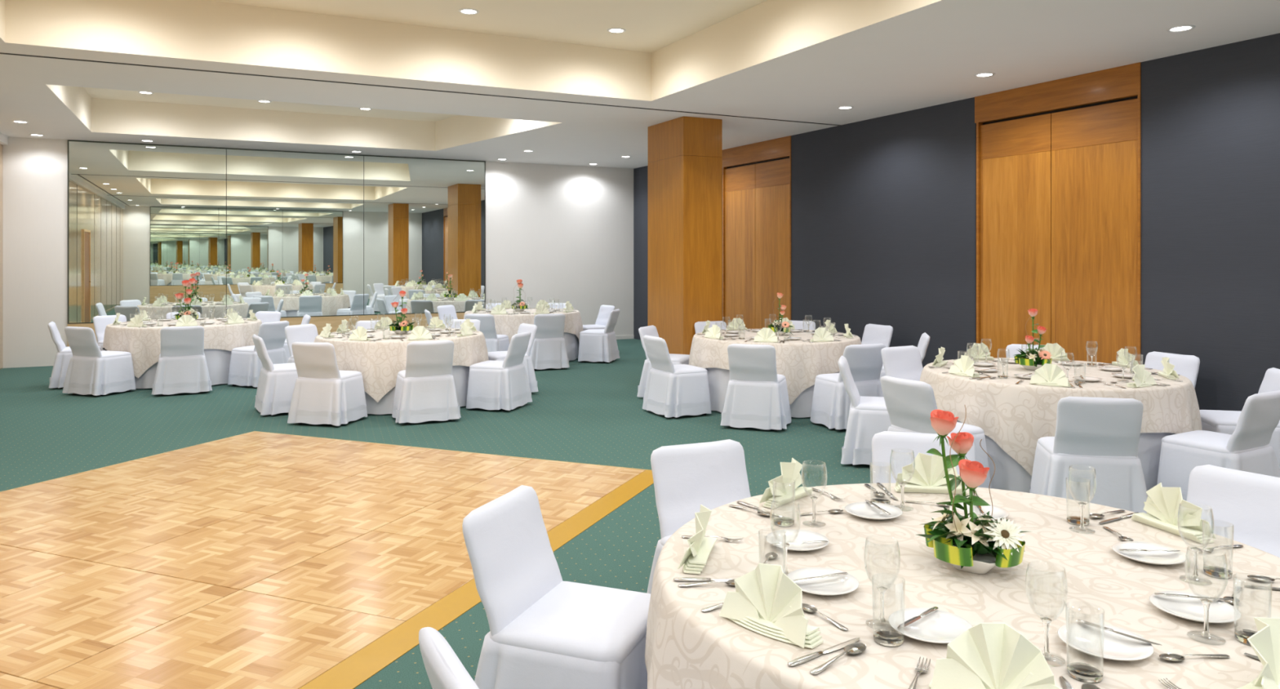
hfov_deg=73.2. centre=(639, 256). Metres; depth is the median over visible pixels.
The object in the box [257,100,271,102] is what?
recessed light
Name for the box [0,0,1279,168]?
ceiling
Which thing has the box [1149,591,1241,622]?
plate
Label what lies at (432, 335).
plate
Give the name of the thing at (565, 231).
wall
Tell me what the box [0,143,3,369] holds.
wall
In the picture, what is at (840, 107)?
recessed light
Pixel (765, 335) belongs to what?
folded napkin
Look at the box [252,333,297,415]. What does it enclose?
covered chair
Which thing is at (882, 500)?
tumbler
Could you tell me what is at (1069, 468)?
bowl
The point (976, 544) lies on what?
flower arrangement
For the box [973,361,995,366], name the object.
plate
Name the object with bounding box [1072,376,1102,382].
plate
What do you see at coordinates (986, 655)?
folded napkin
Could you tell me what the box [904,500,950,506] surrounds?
knife
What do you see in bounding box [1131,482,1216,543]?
folded napkin
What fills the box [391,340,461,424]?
covered chair
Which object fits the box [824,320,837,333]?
folded napkin
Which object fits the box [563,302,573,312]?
folded napkin
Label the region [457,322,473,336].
folded napkin
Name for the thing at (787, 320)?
folded napkin
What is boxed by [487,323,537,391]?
covered chair
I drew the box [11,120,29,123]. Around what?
recessed light
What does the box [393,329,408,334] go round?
bowl
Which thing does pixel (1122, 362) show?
folded napkin
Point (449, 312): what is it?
covered chair
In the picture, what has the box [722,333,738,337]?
plate
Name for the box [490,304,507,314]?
folded napkin
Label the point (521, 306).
flower arrangement
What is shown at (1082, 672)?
tumbler
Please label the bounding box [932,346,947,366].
folded napkin
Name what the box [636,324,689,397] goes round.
covered chair
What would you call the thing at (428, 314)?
covered chair
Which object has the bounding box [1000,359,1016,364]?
plate
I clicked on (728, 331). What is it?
plate
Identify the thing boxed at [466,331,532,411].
covered chair
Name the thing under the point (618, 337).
baseboard
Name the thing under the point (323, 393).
covered chair
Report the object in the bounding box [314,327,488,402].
damask overlay
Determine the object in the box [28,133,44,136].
recessed light
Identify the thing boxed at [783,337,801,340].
plate
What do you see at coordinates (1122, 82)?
trim
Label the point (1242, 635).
tumbler
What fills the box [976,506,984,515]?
butter knife
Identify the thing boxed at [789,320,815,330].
covered chair
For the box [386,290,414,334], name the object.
flower arrangement
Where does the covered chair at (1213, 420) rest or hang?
on the floor
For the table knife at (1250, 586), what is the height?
0.008 m
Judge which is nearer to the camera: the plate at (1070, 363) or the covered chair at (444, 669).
the covered chair at (444, 669)
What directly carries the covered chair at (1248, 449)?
on the floor
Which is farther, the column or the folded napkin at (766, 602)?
the column
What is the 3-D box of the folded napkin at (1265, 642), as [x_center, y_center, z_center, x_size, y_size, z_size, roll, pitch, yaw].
[1.237,0.781,1.675,0.252,0.143,0.077,0,0,-36]
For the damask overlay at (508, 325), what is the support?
on the tablecloth at (571, 340)
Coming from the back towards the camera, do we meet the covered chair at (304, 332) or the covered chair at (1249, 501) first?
the covered chair at (304, 332)
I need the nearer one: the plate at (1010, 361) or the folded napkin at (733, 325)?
the plate at (1010, 361)
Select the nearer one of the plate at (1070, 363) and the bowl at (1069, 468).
the bowl at (1069, 468)
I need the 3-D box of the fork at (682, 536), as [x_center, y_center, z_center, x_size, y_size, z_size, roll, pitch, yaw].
[0.218,0.847,2.598,0.187,0.010,0.025,0,0,14]
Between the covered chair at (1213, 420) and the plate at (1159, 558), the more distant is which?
the covered chair at (1213, 420)
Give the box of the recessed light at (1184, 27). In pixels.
[1166,24,1195,31]
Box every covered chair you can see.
[47,321,101,388]
[62,326,136,395]
[93,314,126,351]
[151,325,212,395]
[165,311,200,319]
[227,320,288,387]
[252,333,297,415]
[254,311,281,323]
[283,314,311,359]
[284,324,318,363]
[287,342,367,426]
[355,320,379,328]
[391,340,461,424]
[418,626,479,688]
[424,309,431,325]
[436,304,457,328]
[447,319,480,331]
[462,484,650,688]
[464,313,509,351]
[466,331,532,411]
[485,302,501,309]
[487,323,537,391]
[529,313,569,370]
[548,302,566,308]
[577,308,619,363]
[582,304,614,330]
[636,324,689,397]
[642,334,711,417]
[647,439,751,594]
[694,320,727,333]
[720,343,791,431]
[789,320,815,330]
[809,343,885,431]
[838,355,891,466]
[861,323,893,346]
[871,431,975,486]
[879,332,929,381]
[880,345,923,381]
[880,375,991,488]
[1005,343,1044,357]
[1029,396,1147,513]
[1144,351,1199,388]
[1156,390,1279,501]
[1186,464,1279,557]
[1199,367,1279,470]
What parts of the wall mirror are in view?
panel, panel, panel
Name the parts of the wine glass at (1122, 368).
stem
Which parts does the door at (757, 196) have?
rail, rail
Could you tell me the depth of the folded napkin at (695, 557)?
2.39 m
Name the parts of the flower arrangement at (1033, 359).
stem, stem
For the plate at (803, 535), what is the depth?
2.57 m
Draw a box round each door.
[722,155,791,328]
[976,93,1141,364]
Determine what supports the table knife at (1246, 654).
on the damask overlay at (687, 646)
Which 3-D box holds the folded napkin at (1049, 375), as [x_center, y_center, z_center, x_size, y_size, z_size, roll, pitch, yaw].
[2.726,0.781,5.724,0.252,0.143,0.077,0,0,39]
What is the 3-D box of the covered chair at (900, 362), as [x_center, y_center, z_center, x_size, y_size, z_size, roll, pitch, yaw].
[2.442,1.200,7.488,0.624,0.800,0.556,0,0,-28]
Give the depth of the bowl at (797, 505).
2.30 m
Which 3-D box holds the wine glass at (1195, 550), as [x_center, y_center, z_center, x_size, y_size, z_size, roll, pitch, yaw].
[1.465,0.755,2.271,0.082,0.196,0.082,0,0,-26]
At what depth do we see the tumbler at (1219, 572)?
2.30 m
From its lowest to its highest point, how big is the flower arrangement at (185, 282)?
0.577 m
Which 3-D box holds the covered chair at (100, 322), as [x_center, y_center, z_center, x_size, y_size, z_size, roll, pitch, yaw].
[-7.087,1.200,11.745,0.563,0.800,0.617,0,0,27]
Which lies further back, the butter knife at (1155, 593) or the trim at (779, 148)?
the trim at (779, 148)
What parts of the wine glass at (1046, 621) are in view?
stem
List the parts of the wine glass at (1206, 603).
stem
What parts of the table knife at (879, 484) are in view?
handle, blade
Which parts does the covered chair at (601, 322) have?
seat, backrest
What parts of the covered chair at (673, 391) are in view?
backrest, seat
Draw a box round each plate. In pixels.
[142,322,157,324]
[199,321,214,324]
[389,335,406,338]
[426,328,441,331]
[431,333,441,336]
[439,330,455,333]
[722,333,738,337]
[726,330,741,333]
[765,528,829,551]
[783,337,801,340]
[786,567,859,595]
[790,329,802,332]
[844,502,902,520]
[888,608,973,643]
[949,502,1008,520]
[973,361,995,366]
[973,367,999,372]
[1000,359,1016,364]
[1013,373,1033,379]
[1057,361,1084,365]
[1057,622,1154,661]
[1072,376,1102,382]
[1097,366,1125,371]
[1111,373,1134,378]
[1111,541,1187,565]
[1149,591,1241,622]
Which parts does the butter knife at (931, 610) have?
blade, handle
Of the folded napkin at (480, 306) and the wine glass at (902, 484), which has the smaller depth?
the wine glass at (902, 484)
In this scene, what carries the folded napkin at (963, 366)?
on the damask overlay at (1014, 415)
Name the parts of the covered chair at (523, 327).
seat, backrest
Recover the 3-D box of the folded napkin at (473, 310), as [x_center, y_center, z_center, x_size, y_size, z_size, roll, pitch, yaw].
[-2.529,0.781,13.200,0.077,0.143,0.252,0,0,-21]
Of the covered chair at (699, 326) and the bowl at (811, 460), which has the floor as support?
the covered chair at (699, 326)
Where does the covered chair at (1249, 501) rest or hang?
on the floor
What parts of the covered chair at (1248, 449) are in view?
seat, backrest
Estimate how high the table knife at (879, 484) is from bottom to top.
0.008 m
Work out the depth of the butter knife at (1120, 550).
2.43 m
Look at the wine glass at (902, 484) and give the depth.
2.92 m
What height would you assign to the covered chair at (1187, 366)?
0.800 m
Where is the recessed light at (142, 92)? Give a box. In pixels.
[137,91,153,93]
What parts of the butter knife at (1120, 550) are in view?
handle, blade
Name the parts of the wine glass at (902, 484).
stem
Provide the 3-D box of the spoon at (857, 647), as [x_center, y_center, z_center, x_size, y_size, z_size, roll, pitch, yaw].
[0.420,0.847,1.819,0.185,0.010,0.039,0,0,-42]
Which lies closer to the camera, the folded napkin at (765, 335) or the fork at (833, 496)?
the fork at (833, 496)
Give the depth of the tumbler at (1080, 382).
5.79 m
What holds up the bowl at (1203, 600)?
on the wine glass at (1206, 603)
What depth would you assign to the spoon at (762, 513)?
2.86 m
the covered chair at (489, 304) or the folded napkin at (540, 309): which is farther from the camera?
the covered chair at (489, 304)
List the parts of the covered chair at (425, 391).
seat, backrest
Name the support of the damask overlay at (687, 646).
on the tablecloth
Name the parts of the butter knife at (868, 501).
blade, handle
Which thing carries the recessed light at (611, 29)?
in the ceiling at (666, 47)
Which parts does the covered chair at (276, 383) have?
backrest, seat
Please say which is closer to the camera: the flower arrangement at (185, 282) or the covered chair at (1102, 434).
the covered chair at (1102, 434)
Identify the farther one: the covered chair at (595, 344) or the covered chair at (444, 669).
the covered chair at (595, 344)
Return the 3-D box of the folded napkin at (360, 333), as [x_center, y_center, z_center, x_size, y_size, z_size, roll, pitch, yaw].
[-2.867,0.781,8.812,0.252,0.143,0.077,0,0,25]
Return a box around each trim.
[0,52,841,125]
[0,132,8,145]
[67,312,464,346]
[722,135,791,167]
[974,62,1141,123]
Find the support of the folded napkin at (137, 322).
on the damask overlay at (144, 344)
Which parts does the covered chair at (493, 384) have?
seat, backrest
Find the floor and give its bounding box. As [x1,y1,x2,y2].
[0,338,872,688]
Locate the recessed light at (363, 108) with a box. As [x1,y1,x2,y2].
[358,107,372,110]
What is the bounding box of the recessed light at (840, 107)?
[836,106,853,109]
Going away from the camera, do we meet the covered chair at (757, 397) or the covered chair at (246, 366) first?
the covered chair at (757, 397)
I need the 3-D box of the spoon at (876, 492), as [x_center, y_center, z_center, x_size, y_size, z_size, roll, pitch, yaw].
[0.852,0.847,3.134,0.039,0.010,0.185,0,0,-3]
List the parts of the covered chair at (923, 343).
backrest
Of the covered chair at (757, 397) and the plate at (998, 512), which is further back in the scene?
the covered chair at (757, 397)
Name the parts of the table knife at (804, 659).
handle, blade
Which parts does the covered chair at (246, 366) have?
seat, backrest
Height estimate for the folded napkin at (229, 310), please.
0.143 m
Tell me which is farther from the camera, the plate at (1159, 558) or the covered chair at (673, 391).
the covered chair at (673, 391)
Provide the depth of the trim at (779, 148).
13.02 m
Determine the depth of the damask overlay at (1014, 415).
5.73 m
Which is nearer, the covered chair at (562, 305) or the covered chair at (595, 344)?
the covered chair at (595, 344)
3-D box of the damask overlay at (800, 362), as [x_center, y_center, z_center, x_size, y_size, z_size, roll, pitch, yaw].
[1.481,1.149,9.391,1.882,0.591,1.871,0,0,-26]
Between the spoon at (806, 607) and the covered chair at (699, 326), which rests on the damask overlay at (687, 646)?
the spoon at (806, 607)
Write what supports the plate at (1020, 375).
on the damask overlay at (1014, 415)
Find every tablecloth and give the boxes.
[134,348,231,388]
[364,365,469,414]
[563,332,579,360]
[704,367,839,417]
[956,420,1177,493]
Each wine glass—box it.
[769,498,800,573]
[800,459,826,527]
[863,535,900,623]
[889,448,915,511]
[980,338,991,362]
[1000,353,1009,376]
[1025,561,1067,666]
[1060,353,1074,382]
[1067,464,1097,533]
[1085,345,1097,367]
[1115,352,1128,381]
[1124,346,1137,373]
[1177,502,1214,586]
[1184,545,1228,645]
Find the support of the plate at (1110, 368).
on the damask overlay at (1014, 415)
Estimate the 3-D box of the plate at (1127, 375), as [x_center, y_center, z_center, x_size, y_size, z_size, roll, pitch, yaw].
[3.442,0.844,6.099,0.185,0.020,0.185,0,0,-26]
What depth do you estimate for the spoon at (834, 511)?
2.86 m
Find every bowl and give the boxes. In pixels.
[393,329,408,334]
[514,307,525,311]
[769,498,800,544]
[774,330,786,335]
[800,459,826,497]
[863,535,900,588]
[889,448,915,482]
[950,545,996,574]
[1021,363,1042,370]
[1025,561,1067,621]
[1067,464,1097,502]
[1177,502,1214,548]
[1184,545,1228,603]
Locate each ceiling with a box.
[0,0,940,151]
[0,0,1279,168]
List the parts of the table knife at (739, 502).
handle, blade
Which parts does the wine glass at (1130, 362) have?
stem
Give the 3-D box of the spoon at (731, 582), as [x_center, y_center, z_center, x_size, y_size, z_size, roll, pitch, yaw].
[0.191,0.847,2.235,0.185,0.010,0.039,0,0,-3]
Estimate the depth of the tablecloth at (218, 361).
10.65 m
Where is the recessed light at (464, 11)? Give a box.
[458,8,479,14]
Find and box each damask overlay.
[102,317,262,377]
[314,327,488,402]
[463,307,583,343]
[644,483,1279,688]
[688,328,861,404]
[920,357,1202,475]
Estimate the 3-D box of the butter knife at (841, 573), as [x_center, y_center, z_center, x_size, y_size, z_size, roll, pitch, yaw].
[0.462,0.829,2.227,0.173,0.006,0.016,0,0,-20]
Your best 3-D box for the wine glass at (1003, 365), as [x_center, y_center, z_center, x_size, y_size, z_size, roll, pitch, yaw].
[2.595,0.755,6.149,0.082,0.196,0.082,0,0,-26]
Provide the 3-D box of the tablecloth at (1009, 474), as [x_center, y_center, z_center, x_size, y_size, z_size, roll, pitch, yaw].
[3.060,1.229,6.436,1.779,0.717,1.777,0,0,7]
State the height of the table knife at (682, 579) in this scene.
0.008 m
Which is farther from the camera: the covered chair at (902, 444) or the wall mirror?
the wall mirror
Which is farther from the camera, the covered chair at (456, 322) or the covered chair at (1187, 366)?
the covered chair at (456, 322)
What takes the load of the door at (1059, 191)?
in the wall at (883, 209)
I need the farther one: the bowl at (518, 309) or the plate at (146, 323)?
the bowl at (518, 309)
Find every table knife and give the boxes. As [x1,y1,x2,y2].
[673,577,735,581]
[737,501,783,516]
[787,637,859,666]
[876,482,898,500]
[1059,675,1072,688]
[1098,511,1137,524]
[1244,585,1279,590]
[1244,653,1259,660]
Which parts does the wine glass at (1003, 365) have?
stem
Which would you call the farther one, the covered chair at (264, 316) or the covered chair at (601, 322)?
the covered chair at (601, 322)
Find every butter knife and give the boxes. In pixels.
[769,540,827,545]
[792,572,848,582]
[865,499,891,515]
[897,606,938,629]
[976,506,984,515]
[1076,619,1162,645]
[1118,549,1180,551]
[1154,592,1232,599]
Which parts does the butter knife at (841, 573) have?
blade, handle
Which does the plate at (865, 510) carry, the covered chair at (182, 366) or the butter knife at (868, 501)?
the butter knife at (868, 501)
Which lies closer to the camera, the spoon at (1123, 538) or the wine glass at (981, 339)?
the spoon at (1123, 538)
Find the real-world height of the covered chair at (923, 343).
0.800 m
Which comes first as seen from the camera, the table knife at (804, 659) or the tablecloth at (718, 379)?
the table knife at (804, 659)
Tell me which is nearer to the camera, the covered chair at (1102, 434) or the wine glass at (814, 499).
the wine glass at (814, 499)
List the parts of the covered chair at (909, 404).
backrest, seat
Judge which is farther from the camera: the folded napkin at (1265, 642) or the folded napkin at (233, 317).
the folded napkin at (233, 317)
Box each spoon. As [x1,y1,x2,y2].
[678,579,734,586]
[728,504,773,515]
[763,551,777,564]
[798,509,843,515]
[802,603,848,630]
[809,642,866,674]
[864,484,884,496]
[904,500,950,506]
[1081,682,1100,688]
[1088,509,1124,518]
[1102,526,1133,541]
[1159,653,1230,661]
[1222,586,1242,604]
[1247,575,1279,582]
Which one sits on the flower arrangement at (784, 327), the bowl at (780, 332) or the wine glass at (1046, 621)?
the bowl at (780, 332)
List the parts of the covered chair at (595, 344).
seat, backrest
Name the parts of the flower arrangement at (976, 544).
stem, stem, stem, flower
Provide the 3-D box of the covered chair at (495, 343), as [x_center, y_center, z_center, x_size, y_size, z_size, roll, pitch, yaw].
[-2.191,1.200,12.344,0.613,0.800,0.566,0,0,16]
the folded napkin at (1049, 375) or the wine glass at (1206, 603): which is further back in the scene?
the folded napkin at (1049, 375)
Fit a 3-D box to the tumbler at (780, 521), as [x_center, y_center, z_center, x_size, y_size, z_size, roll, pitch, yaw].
[0.461,0.784,2.754,0.071,0.139,0.071,0,0,-26]
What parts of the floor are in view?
floor panel, floor panel, floor panel, floor panel, floor panel, floor panel, floor panel, floor panel, floor panel, floor panel, floor panel, floor panel, floor panel, floor panel, floor panel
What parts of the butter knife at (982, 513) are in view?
handle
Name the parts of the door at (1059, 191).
rail, rail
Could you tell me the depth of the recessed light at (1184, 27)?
6.52 m
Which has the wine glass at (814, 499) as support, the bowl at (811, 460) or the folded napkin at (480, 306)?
the bowl at (811, 460)
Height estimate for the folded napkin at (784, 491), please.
0.143 m
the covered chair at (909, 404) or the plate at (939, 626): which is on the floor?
the covered chair at (909, 404)
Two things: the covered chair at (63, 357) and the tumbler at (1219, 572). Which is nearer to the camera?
the tumbler at (1219, 572)
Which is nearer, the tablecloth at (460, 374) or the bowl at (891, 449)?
the bowl at (891, 449)
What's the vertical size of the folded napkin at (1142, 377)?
0.143 m
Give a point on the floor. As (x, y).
(255, 559)
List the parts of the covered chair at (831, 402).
seat, backrest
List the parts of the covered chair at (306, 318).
backrest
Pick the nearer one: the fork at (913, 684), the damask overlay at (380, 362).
the fork at (913, 684)
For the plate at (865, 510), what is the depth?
2.86 m
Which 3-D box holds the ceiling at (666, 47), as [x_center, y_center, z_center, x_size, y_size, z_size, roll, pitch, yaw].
[-1.377,-2.002,6.088,5.950,0.535,16.030,0,0,-26]
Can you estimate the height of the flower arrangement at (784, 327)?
0.463 m
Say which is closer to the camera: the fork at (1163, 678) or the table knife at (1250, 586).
the fork at (1163, 678)
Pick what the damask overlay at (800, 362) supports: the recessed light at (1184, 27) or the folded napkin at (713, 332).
the folded napkin at (713, 332)
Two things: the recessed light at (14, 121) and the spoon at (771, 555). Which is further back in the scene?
the recessed light at (14, 121)
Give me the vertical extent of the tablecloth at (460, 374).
0.717 m
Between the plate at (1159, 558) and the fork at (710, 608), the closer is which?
the fork at (710, 608)
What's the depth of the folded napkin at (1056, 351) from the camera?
7.11 m
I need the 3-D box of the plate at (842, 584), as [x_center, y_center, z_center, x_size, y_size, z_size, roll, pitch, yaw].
[0.470,0.844,2.222,0.185,0.020,0.185,0,0,-26]
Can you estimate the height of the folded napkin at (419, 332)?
0.143 m
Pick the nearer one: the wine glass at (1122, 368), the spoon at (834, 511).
the spoon at (834, 511)
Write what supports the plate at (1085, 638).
on the damask overlay at (687, 646)
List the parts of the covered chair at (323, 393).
backrest, seat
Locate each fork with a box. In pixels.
[681,535,743,542]
[701,603,723,612]
[812,488,844,500]
[908,657,930,688]
[1158,678,1180,688]
[1199,544,1243,553]
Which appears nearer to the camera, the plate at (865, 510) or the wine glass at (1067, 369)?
the plate at (865, 510)
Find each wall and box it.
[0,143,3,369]
[3,137,633,368]
[633,32,1279,411]
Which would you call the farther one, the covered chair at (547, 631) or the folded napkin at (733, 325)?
the folded napkin at (733, 325)
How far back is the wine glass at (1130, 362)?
6.30 m
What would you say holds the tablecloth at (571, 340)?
on the round table
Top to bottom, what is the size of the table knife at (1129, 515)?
0.008 m
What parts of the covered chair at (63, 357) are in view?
backrest, seat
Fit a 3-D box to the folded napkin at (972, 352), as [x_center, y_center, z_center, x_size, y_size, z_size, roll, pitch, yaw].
[2.811,0.781,7.146,0.252,0.143,0.077,0,0,-7]
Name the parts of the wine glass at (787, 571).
stem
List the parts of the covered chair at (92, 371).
backrest, seat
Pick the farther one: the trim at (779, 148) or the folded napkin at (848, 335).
the trim at (779, 148)
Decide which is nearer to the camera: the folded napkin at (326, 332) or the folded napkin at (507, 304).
the folded napkin at (326, 332)
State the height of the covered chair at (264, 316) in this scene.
0.800 m
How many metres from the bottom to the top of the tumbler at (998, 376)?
0.139 m
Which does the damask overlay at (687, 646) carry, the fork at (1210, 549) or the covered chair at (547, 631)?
the fork at (1210, 549)
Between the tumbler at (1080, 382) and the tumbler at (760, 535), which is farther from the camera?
the tumbler at (1080, 382)
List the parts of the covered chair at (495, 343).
backrest, seat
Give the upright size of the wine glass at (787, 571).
0.196 m
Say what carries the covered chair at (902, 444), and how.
on the floor
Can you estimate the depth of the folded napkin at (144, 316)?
11.53 m
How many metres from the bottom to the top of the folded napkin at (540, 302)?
0.143 m
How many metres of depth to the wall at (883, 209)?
7.60 m
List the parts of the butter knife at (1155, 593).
handle, blade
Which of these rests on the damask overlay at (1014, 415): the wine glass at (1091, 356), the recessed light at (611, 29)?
the wine glass at (1091, 356)
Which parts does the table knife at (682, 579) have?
handle, blade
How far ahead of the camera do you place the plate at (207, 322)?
10.97 m
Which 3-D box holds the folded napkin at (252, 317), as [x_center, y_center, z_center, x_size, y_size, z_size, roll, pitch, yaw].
[-5.228,0.781,11.608,0.077,0.143,0.252,0,0,-40]
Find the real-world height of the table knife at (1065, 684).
0.008 m
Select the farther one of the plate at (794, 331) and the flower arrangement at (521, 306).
the flower arrangement at (521, 306)
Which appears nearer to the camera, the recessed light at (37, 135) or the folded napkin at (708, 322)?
the folded napkin at (708, 322)
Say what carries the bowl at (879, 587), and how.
on the wine glass at (882, 589)
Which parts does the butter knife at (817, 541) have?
blade, handle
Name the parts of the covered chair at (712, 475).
seat, backrest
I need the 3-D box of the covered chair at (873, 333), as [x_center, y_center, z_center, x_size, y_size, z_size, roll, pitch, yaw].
[2.613,1.200,10.078,0.563,0.800,0.617,0,0,-29]
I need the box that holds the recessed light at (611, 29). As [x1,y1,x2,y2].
[607,27,626,32]
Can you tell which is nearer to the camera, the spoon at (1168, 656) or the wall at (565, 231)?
the spoon at (1168, 656)
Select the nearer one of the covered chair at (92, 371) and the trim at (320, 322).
the covered chair at (92, 371)
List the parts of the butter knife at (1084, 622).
handle, blade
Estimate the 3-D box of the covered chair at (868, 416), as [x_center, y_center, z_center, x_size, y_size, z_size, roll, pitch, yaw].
[1.846,1.200,6.768,0.563,0.800,0.617,0,0,15]
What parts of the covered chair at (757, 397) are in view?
backrest, seat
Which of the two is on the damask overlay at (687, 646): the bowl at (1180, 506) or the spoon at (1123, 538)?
the spoon at (1123, 538)
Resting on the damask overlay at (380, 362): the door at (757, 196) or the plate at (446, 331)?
the plate at (446, 331)
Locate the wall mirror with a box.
[67,139,485,324]
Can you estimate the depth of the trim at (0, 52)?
8.68 m
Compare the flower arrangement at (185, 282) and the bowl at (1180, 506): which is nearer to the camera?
the bowl at (1180, 506)
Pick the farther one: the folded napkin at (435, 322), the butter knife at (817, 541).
the folded napkin at (435, 322)
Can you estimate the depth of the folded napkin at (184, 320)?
10.58 m
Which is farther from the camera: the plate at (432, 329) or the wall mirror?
the wall mirror
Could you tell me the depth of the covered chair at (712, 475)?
3.62 m
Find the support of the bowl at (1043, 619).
on the wine glass at (1046, 621)
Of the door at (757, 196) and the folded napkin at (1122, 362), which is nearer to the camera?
the folded napkin at (1122, 362)
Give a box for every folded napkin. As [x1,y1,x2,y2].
[112,312,120,324]
[126,315,146,327]
[137,310,151,320]
[175,315,197,326]
[223,307,236,318]
[225,312,244,324]
[247,309,257,320]
[320,323,334,337]
[336,319,350,333]
[348,326,371,341]
[374,316,392,328]
[407,325,431,340]
[426,316,445,328]
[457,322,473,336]
[463,318,476,331]
[471,302,479,312]
[475,301,484,310]
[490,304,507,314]
[500,299,511,308]
[533,304,549,314]
[534,299,550,308]
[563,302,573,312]
[677,504,717,574]
[701,320,710,333]
[704,324,724,338]
[719,563,822,648]
[727,317,747,329]
[753,327,778,342]
[759,457,812,508]
[779,317,795,329]
[810,327,833,342]
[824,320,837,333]
[843,324,853,337]
[893,453,968,493]
[928,622,1061,688]
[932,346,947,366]
[947,355,980,377]
[964,342,994,359]
[1029,363,1071,386]
[1041,342,1070,360]
[1111,348,1138,368]
[1126,364,1156,387]
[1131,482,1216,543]
[1157,356,1179,379]
[1237,617,1279,688]
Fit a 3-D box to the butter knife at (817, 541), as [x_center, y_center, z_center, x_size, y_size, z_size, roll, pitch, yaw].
[0.461,0.829,2.497,0.173,0.006,0.016,0,0,-7]
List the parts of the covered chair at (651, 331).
backrest, seat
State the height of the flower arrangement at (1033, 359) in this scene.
0.464 m
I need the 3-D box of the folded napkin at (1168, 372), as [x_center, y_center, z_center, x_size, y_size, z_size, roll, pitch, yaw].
[3.742,0.781,6.102,0.077,0.143,0.252,0,0,15]
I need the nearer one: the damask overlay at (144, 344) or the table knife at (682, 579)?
the table knife at (682, 579)
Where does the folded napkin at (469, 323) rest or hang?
on the damask overlay at (380, 362)
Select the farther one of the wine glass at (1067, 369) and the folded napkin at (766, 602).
the wine glass at (1067, 369)
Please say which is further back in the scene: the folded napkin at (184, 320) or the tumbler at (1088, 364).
the folded napkin at (184, 320)
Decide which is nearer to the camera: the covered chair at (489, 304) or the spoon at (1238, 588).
the spoon at (1238, 588)
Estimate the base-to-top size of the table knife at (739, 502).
0.008 m
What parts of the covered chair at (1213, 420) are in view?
seat, backrest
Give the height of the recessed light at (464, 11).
0.007 m
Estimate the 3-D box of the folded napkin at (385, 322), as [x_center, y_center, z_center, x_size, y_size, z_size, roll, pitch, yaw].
[-3.032,0.781,10.238,0.252,0.143,0.077,0,0,-41]
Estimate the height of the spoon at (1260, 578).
0.010 m
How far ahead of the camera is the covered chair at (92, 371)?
9.93 m
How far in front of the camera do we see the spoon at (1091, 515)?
2.83 m
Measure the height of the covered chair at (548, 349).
0.800 m
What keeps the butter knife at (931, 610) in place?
on the plate at (939, 626)
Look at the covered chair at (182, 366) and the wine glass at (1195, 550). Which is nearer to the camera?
the wine glass at (1195, 550)
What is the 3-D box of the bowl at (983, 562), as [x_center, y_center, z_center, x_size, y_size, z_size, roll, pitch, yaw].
[0.914,0.830,2.363,0.156,0.048,0.156,0,0,37]
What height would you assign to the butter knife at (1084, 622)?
0.006 m
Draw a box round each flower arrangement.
[173,278,199,319]
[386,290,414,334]
[511,279,528,311]
[766,293,793,335]
[916,404,1032,574]
[1013,308,1052,370]
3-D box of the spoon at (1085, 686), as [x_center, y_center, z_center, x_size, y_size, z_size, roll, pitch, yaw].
[0.867,0.847,1.617,0.039,0.010,0.185,0,0,13]
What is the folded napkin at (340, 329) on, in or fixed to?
on the damask overlay at (380, 362)
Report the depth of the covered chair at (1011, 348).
7.88 m
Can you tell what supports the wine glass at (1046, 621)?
on the damask overlay at (687, 646)
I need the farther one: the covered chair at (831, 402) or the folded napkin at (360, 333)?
the folded napkin at (360, 333)
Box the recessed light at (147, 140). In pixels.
[139,139,154,142]
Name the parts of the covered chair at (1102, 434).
seat, backrest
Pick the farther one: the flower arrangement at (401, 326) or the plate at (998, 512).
the flower arrangement at (401, 326)
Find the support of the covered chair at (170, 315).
on the floor
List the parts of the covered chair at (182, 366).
seat, backrest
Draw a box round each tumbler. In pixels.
[758,530,786,573]
[773,480,795,526]
[870,464,891,504]
[871,576,905,647]
[997,357,1008,378]
[1065,478,1090,525]
[1065,603,1104,683]
[1074,363,1085,383]
[1086,347,1097,365]
[1201,520,1233,578]
[1232,574,1271,645]
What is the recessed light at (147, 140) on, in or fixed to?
in the ceiling at (931, 55)
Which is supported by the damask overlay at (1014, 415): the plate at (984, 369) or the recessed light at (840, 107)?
the plate at (984, 369)
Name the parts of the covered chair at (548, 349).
seat, backrest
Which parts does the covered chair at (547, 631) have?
backrest, seat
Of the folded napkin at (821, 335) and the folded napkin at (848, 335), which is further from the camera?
the folded napkin at (848, 335)
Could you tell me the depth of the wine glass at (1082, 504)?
2.68 m
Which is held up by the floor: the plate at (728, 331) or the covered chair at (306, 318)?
the covered chair at (306, 318)
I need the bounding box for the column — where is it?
[648,115,722,355]
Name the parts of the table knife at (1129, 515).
blade, handle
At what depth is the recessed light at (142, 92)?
11.56 m
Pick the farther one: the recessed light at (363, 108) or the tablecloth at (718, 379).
the recessed light at (363, 108)
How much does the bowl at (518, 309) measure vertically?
0.048 m
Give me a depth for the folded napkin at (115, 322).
10.88 m
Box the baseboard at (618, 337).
[615,334,634,339]
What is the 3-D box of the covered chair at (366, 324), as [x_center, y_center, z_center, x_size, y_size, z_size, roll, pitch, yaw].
[-3.257,1.200,10.683,0.617,0.800,0.563,0,0,-28]
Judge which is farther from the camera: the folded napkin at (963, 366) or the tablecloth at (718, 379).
the tablecloth at (718, 379)
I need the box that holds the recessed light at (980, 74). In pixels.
[973,71,995,76]
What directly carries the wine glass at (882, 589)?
on the damask overlay at (687, 646)
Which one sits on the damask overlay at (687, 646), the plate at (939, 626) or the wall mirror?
the plate at (939, 626)
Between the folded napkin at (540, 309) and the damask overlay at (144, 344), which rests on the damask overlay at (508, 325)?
the folded napkin at (540, 309)
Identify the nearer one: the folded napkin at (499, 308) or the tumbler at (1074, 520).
the tumbler at (1074, 520)
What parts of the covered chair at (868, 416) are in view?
backrest, seat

